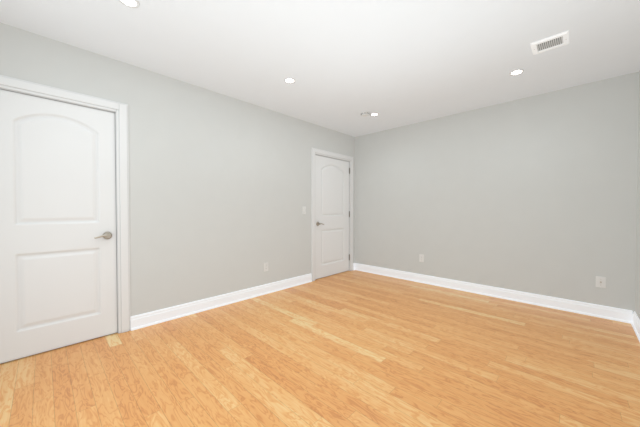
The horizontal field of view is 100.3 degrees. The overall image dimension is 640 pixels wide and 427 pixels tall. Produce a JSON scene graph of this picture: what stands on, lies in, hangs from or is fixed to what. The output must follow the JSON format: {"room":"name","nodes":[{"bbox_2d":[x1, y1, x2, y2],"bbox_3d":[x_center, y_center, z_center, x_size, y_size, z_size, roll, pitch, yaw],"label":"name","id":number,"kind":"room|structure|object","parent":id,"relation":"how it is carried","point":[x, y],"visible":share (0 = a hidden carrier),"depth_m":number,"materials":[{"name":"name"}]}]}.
{"room":"empty bedroom","nodes":[
{"label":"empty bedroom","id":0,"kind":"room"},
{"bbox_2d":[0,22,354,316],"bbox_3d":[-0.986,-0.158,3.340,0.140,2.440,4.542,1,1,44],"label":"wall","id":1,"kind":"structure","parent":0,"point":[219,190],"depth_m":2.88,"materials":[{"name":"grey paint"}]},
{"bbox_2d":[0,89,116,363],"bbox_3d":[-2.066,0.093,2.123,0.091,1.962,0.719,1,1,44],"label":"door","id":2,"kind":"structure","parent":1,"relation":"in","point":[58,276],"depth_m":2.11,"materials":[{"name":"white paint"}]},
{"bbox_2d":[0,75,130,332],"bbox_3d":[-2.100,0.048,2.161,0.138,2.067,0.902,1,1,44],"label":"door frame","id":3,"kind":"structure","parent":1,"relation":"attached to","point":[118,108],"depth_m":2.39,"materials":[{"name":"white paint"}]},
{"bbox_2d":[130,273,311,330],"bbox_3d":[-0.935,1.001,3.292,0.025,0.125,2.321,1,1,44],"label":"baseboard","id":4,"kind":"structure","parent":1,"relation":"attached to","point":[143,320],"depth_m":2.99,"materials":[{"name":"white paint"}]},
{"bbox_2d":[264,262,267,271],"bbox_3d":[-0.712,0.707,3.531,0.008,0.115,0.070,1,1,44],"label":"outlet","id":5,"kind":"object","parent":1,"relation":"attached to","point":[266,266],"visible":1,"depth_m":3.53,"materials":[{"name":"white plastic"}]},
{"bbox_2d":[302,206,305,213],"bbox_3d":[-0.233,-0.048,4.008,0.018,0.115,0.070,1,1,44],"label":"light switch","id":6,"kind":"object","parent":1,"relation":"attached to","point":[303,209],"visible":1,"depth_m":4.01,"materials":[{"name":"white plastic"}]},
{"bbox_2d":[311,147,352,280],"bbox_3d":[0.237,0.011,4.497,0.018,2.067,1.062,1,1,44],"label":"door frame","id":7,"kind":"structure","parent":1,"relation":"attached to","point":[314,151],"depth_m":4.17,"materials":[{"name":"white paint"}]},
{"bbox_2d":[315,155,349,278],"bbox_3d":[0.234,0.055,4.506,0.091,1.962,0.879,1,1,44],"label":"door","id":8,"kind":"structure","parent":1,"relation":"in","point":[332,216],"depth_m":4.48,"materials":[{"name":"white paint"}]},
{"bbox_2d":[0,270,639,426],"bbox_3d":[0.277,1.121,2.142,3.610,0.080,4.782,1,1,44],"label":"floor","id":9,"kind":"structure","parent":0,"point":[354,348],"depth_m":1.88,"materials":[{"name":"brown wood"}]},
{"bbox_2d":[0,0,639,136],"bbox_3d":[0.277,-1.408,2.102,3.610,0.100,4.782,1,1,44],"label":"ceiling","id":10,"kind":"structure","parent":0,"point":[344,64],"depth_m":2.17,"materials":[{"name":"white paint"}]},
{"bbox_2d":[119,0,139,7],"bbox_3d":[-1.216,-1.349,1.698,0.116,0.005,0.116,1,1,44],"label":"recessed light","id":11,"kind":"object","parent":10,"relation":"in","point":[132,3],"visible":1,"depth_m":1.72,"materials":[{"name":"white plastic"}]},
{"bbox_2d":[284,78,294,82],"bbox_3d":[-0.311,-1.366,2.745,0.116,0.005,0.116,1,1,44],"label":"recessed light","id":12,"kind":"object","parent":10,"relation":"in","point":[289,80],"visible":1,"depth_m":2.74,"materials":[{"name":"white plastic"}]},
{"bbox_2d":[361,111,369,116],"bbox_3d":[0.623,-1.364,3.678,0.124,0.038,0.124,1,1,44],"label":"smoke detector","id":13,"kind":"object","parent":10,"relation":"attached to","point":[365,113],"visible":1,"depth_m":3.64,"materials":[{"name":"white plastic"}]},
{"bbox_2d":[509,69,523,75],"bbox_3d":[1.899,-1.363,2.582,0.116,0.005,0.116,1,1,44],"label":"recessed light","id":14,"kind":"object","parent":10,"relation":"in","point":[516,72],"visible":1,"depth_m":2.58,"materials":[{"name":"white plastic"}]},
{"bbox_2d":[530,31,568,54],"bbox_3d":[1.833,-1.353,2.131,0.225,0.012,0.205,1,1,44],"label":"ceiling vent","id":15,"kind":"object","parent":10,"relation":"in","point":[551,42],"visible":1,"depth_m":2.12,"materials":[{"name":"white metal"}]},
{"bbox_2d":[355,72,638,311],"bbox_3d":[1.896,-0.165,3.799,3.610,2.440,0.120,1,1,44],"label":"wall","id":16,"kind":"structure","parent":0,"point":[536,194],"depth_m":3.24,"materials":[{"name":"grey paint"}]},
{"bbox_2d":[419,254,423,261],"bbox_3d":[1.545,0.679,4.062,0.070,0.115,0.008,1,1,44],"label":"outlet","id":17,"kind":"object","parent":16,"relation":"attached to","point":[421,257],"visible":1,"depth_m":4.06,"materials":[{"name":"white plastic"}]},
{"bbox_2d":[355,263,632,323],"bbox_3d":[1.845,0.994,3.765,3.342,0.125,0.025,1,1,44],"label":"baseboard","id":18,"kind":"structure","parent":16,"relation":"attached to","point":[607,312],"depth_m":3.26,"materials":[{"name":"white paint"}]},
{"bbox_2d":[596,276,605,287],"bbox_3d":[2.895,0.708,2.754,0.074,0.115,0.016,1,1,44],"label":"outlet","id":19,"kind":"object","parent":16,"relation":"attached to","point":[600,282],"visible":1,"depth_m":2.75,"materials":[{"name":"white plastic"}]},
{"bbox_2d":[635,71,639,318],"bbox_3d":[1.533,-0.119,0.910,0.120,2.440,4.542,1,1,44],"label":"wall","id":20,"kind":"structure","parent":0,"point":[637,290],"depth_m":2.52,"materials":[{"name":"grey paint"}]},
{"bbox_2d":[631,311,639,341],"bbox_3d":[1.481,1.037,0.979,0.025,0.125,4.514,1,1,44],"label":"baseboard","id":21,"kind":"structure","parent":20,"relation":"attached to","point":[635,323],"depth_m":2.43,"materials":[{"name":"white paint"}]}
]}

